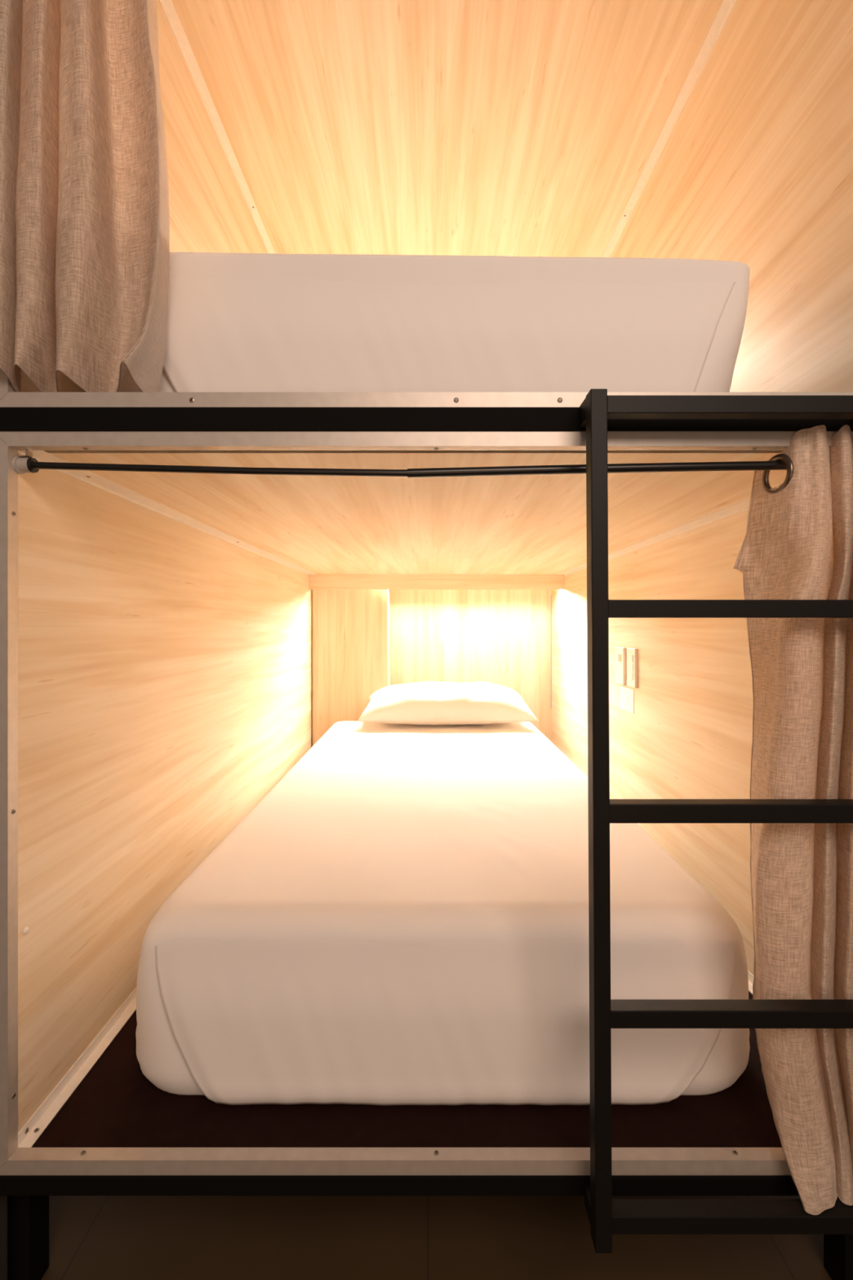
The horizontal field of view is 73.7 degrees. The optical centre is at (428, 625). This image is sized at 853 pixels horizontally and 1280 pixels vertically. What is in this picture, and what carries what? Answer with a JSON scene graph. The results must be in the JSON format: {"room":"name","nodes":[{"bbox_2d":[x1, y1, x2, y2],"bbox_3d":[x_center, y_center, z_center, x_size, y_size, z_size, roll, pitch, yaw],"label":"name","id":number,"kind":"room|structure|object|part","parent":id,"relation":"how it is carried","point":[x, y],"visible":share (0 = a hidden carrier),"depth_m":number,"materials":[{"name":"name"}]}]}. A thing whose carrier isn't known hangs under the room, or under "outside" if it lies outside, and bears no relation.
{"room":"dormitory","nodes":[
{"label":"dormitory","id":0,"kind":"room"},
{"bbox_2d":[0,1195,7,1279],"bbox_3d":[-1.824,-0.300,0.856,2.352,2.740,0.040,0,0,0],"label":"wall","id":1,"kind":"structure","parent":0,"point":[3,1199],"depth_m":0.87,"materials":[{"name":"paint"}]},
{"bbox_2d":[0,0,169,391],"bbox_3d":[-0.516,-0.853,0.817,0.258,1.034,0.138,0,0,-22],"label":"curtain","id":2,"kind":"object","parent":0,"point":[85,210],"visible":0.93,"depth_m":0.81,"materials":[{"name":"beige fabric"}]},
{"bbox_2d":[0,0,312,1168],"bbox_3d":[-0.612,-0.327,2.014,0.018,2.223,2.397,0,0,0],"label":"wall","id":3,"kind":"structure","parent":0,"point":[165,664],"depth_m":1.16,"materials":[{"name":"brown wood"}]},
{"bbox_2d":[0,368,16,399],"bbox_3d":[-0.612,-0.876,0.824,0.022,1.128,0.020,0,0,0],"label":"trim","id":4,"kind":"structure","parent":3,"relation":"attached to","point":[6,386],"depth_m":0.81,"materials":[{"name":"wood"}]},
{"bbox_2d":[0,438,17,1167],"bbox_3d":[-0.611,0.255,0.824,0.024,1.065,0.020,0,0,0],"label":"trim","id":5,"kind":"structure","parent":3,"relation":"attached to","point":[8,476],"depth_m":0.81,"materials":[{"name":"wood"}]},
{"bbox_2d":[22,926,29,933],"bbox_3d":[-0.602,0.457,0.852,0.004,0.010,0.010,0,0,0],"label":"cap","id":6,"kind":"object","parent":3,"relation":"attached to","point":[26,929],"visible":1,"depth_m":0.85,"materials":[{"name":"white plastic"}]},
{"bbox_2d":[17,986,136,1147],"bbox_3d":[-0.593,0.757,2.014,0.020,0.020,2.361,0,0,0],"label":"trim","id":7,"kind":"structure","parent":3,"relation":"attached to","point":[33,1128],"depth_m":0.96,"materials":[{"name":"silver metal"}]},
{"bbox_2d":[17,450,315,575],"bbox_3d":[-0.585,-0.255,1.857,0.036,0.007,2.046,0,0,0],"label":"trim","id":8,"kind":"structure","parent":3,"relation":"attached to","point":[86,476],"depth_m":1.20,"materials":[{"name":"beige wood"}]},
{"bbox_2d":[159,0,275,253],"bbox_3d":[-0.593,-1.410,1.857,0.020,0.020,2.046,0,0,0],"label":"trim","id":9,"kind":"structure","parent":3,"relation":"attached to","point":[167,6],"depth_m":1.56,"materials":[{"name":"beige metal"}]},
{"bbox_2d":[12,448,786,477],"bbox_3d":[0.045,-0.237,0.835,1.293,0.040,0.025,0,0,0],"label":"curtain rod","id":10,"kind":"object","parent":3,"relation":"attached to","point":[21,464],"visible":0.91,"depth_m":0.83,"materials":[{"name":"black metal"}]},
{"bbox_2d":[12,456,31,474],"bbox_3d":[-0.591,-0.235,0.835,0.020,0.025,0.025,0,0,0],"label":"socket","id":11,"kind":"object","parent":10,"relation":"attached to","point":[21,464],"depth_m":0.83,"materials":[{"name":"grey plastic"}]},
{"bbox_2d":[733,424,852,1215],"bbox_3d":[0.563,0.251,0.823,0.191,1.061,0.145,0,0,3],"label":"curtain","id":12,"kind":"object","parent":10,"relation":"hanging from","point":[797,544],"visible":0.85,"depth_m":0.80,"materials":[{"name":"beige fabric"}]},
{"bbox_2d":[31,991,782,1147],"bbox_3d":[0.045,0.776,2.006,1.296,0.018,2.377,0,0,0],"label":"bed base","id":13,"kind":"object","parent":3,"relation":"attached to","point":[115,1104],"depth_m":0.88,"materials":[{"name":"brown wood"}]},
{"bbox_2d":[135,720,750,1105],"bbox_3d":[0.024,0.615,1.883,1.072,0.303,1.971,0,0,0],"label":"mattress","id":14,"kind":"object","parent":13,"relation":"on","point":[402,918],"visible":0.95,"depth_m":0.93,"materials":[{"name":"white fabric"}]},
{"bbox_2d":[357,681,538,724],"bbox_3d":[0.088,0.367,2.716,0.800,0.183,0.408,0,0,0],"label":"pillow","id":15,"kind":"object","parent":14,"relation":"on","point":[423,703],"visible":1,"depth_m":2.55,"materials":[{"name":"white fabric"}]},
{"bbox_2d":[44,450,786,574],"bbox_3d":[0.045,-0.267,2.033,1.296,0.018,2.360,0,0,0],"label":"ceiling","id":16,"kind":"structure","parent":0,"point":[508,524],"depth_m":1.21,"materials":[{"name":"brown wood"}]},
{"bbox_2d":[309,574,564,589],"bbox_3d":[0.045,-0.219,2.889,1.296,0.077,0.018,0,0,0],"label":"shelf edge","id":17,"kind":"object","parent":16,"relation":"attached to","point":[316,581],"visible":0.86,"depth_m":2.88,"materials":[{"name":"brown wood"}]},
{"bbox_2d":[41,1195,831,1279],"bbox_3d":[0.000,1.095,0.800,6.000,0.050,5.200,0,0,0],"label":"floor","id":18,"kind":"structure","parent":0,"point":[91,1237],"depth_m":0.99,"materials":[{"name":"brown tile"}]},
{"bbox_2d":[0,407,852,1279],"bbox_3d":[0.029,-0.225,1.881,1.438,2.590,2.139,0,0,0],"label":"frame","id":19,"kind":"object","parent":18,"relation":"on","point":[28,1196],"visible":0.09,"depth_m":0.81,"materials":[{"name":"black metal"}]},
{"bbox_3d":[-0.661,0.942,0.925,0.058,0.256,0.050,0,0,0],"label":"leg","id":20,"kind":"part","parent":19,"relation":"part of","materials":[{"name":"black metal"}]},
{"bbox_2d":[0,1147,791,1175],"bbox_3d":[0.045,0.775,0.824,1.335,0.024,0.020,0,0,0],"label":"trim","id":21,"kind":"structure","parent":19,"relation":"attached to","point":[24,1161],"depth_m":0.81,"materials":[{"name":"metal"}]},
{"bbox_2d":[0,431,852,450],"bbox_3d":[0.045,-0.266,0.824,1.335,0.024,0.020,0,0,0],"label":"trim","id":22,"kind":"structure","parent":19,"relation":"attached to","point":[17,440],"depth_m":0.81,"materials":[{"name":"wood"}]},
{"bbox_2d":[0,391,852,407],"bbox_3d":[0.045,-0.323,0.823,1.335,0.022,0.022,0,0,0],"label":"trim","id":23,"kind":"structure","parent":19,"relation":"attached to","point":[11,399],"depth_m":0.81,"materials":[{"name":"wood"}]},
{"bbox_2d":[579,388,852,1253],"bbox_3d":[0.422,0.259,0.782,0.415,1.144,0.059,0,0,0],"label":"ladder","id":24,"kind":"object","parent":19,"relation":"attached to","point":[607,1216],"visible":1,"depth_m":0.75,"materials":[{"name":"black metal"}]},
{"bbox_3d":[0.229,0.259,0.764,0.029,1.144,0.025,0,0,0],"label":"rail","id":25,"kind":"part","parent":24,"relation":"part of","materials":[{"name":"black metal"}]},
{"bbox_3d":[0.689,0.942,0.925,0.058,0.256,0.050,0,0,0],"label":"leg","id":26,"kind":"part","parent":19,"relation":"part of","materials":[{"name":"black metal"}]},
{"bbox_3d":[0.045,-0.322,2.024,1.296,0.020,2.342,0,0,0],"label":"baseboard","id":27,"kind":"structure","parent":19,"relation":"on","visible":0},
{"bbox_2d":[118,252,750,391],"bbox_3d":[-0.016,-0.482,1.909,1.132,0.300,1.942,0,0,0],"label":"mattress","id":28,"kind":"object","parent":27,"relation":"on","point":[236,322],"visible":0.53,"depth_m":0.94,"materials":[{"name":"white fabric"}]},
{"bbox_2d":[171,0,723,257],"bbox_3d":[0.045,-1.429,2.014,1.296,0.018,2.397,0,0,0],"label":"ceiling","id":29,"kind":"structure","parent":0,"point":[427,127],"depth_m":1.56,"materials":[{"name":"brown wood"}]},
{"bbox_2d":[391,589,551,742],"bbox_3d":[0.045,0.255,3.204,1.296,1.025,0.018,0,0,0],"label":"wall","id":30,"kind":"structure","parent":0,"point":[497,637],"depth_m":3.19,"materials":[{"name":"brown wood"}]},
{"bbox_2d":[312,589,391,746],"bbox_3d":[-0.404,0.255,3.068,0.390,1.022,0.251,0,0,0],"label":"panel","id":31,"kind":"object","parent":30,"relation":"attached to","point":[352,628],"visible":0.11,"depth_m":2.94,"materials":[{"name":"brown wood"}]},
{"bbox_2d":[551,0,852,976],"bbox_3d":[0.702,-0.327,2.014,0.018,2.223,2.397,0,0,0],"label":"wall","id":32,"kind":"structure","parent":0,"point":[755,170],"depth_m":1.31,"materials":[{"name":"brown wood"}]},
{"bbox_2d":[550,595,551,708],"bbox_3d":[0.690,0.149,3.192,0.006,0.635,0.006,0,0,0],"label":"trim","id":33,"kind":"structure","parent":32,"relation":"attached to","point":[550,595],"depth_m":3.19,"materials":[{"name":"wood"}]},
{"bbox_2d":[615,646,626,684],"bbox_3d":[0.687,0.144,2.033,0.012,0.130,0.085,0,0,0],"label":"socket plate","id":34,"kind":"object","parent":32,"relation":"attached to","point":[620,652],"visible":1,"depth_m":2.02,"materials":[{"name":"white plastic"}]},
{"bbox_2d":[617,653,621,662],"bbox_3d":[0.682,0.116,2.024,0.002,0.026,0.032,0,0,0],"label":"socket","id":35,"kind":"object","parent":34,"relation":"attached to","point":[619,655],"depth_m":2.03,"materials":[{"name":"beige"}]},
{"bbox_2d":[620,685,634,713],"bbox_3d":[0.692,0.258,1.982,0.001,0.080,0.135,0,0,0],"label":"card","id":36,"kind":"object","parent":32,"relation":"attached to","point":[627,695],"visible":1,"depth_m":1.98,"materials":[{"name":"white plastic"}]},
{"bbox_2d":[626,647,637,688],"bbox_3d":[0.687,0.142,1.917,0.012,0.130,0.077,0,0,0],"label":"switch plate","id":37,"kind":"object","parent":32,"relation":"attached to","point":[632,653],"visible":1,"depth_m":1.90,"materials":[{"name":"white plastic"}]},
{"bbox_2d":[557,486,778,575],"bbox_3d":[0.673,-0.255,1.857,0.040,0.007,2.046,0,0,0],"label":"trim","id":38,"kind":"structure","parent":32,"relation":"attached to","point":[744,505],"depth_m":1.51,"materials":[{"name":"beige wood"}]},
{"bbox_2d":[602,0,737,257],"bbox_3d":[0.682,-1.410,1.857,0.022,0.020,2.046,0,0,0],"label":"trim","id":39,"kind":"structure","parent":32,"relation":"attached to","point":[726,6],"depth_m":1.56,"materials":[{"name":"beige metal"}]},
{"bbox_2d":[747,970,754,994],"bbox_3d":[0.683,0.757,2.014,0.020,0.020,2.361,0,0,0],"label":"trim","id":40,"kind":"structure","parent":32,"relation":"attached to","point":[751,976],"depth_m":1.21,"materials":[{"name":"beige wood"}]}
]}

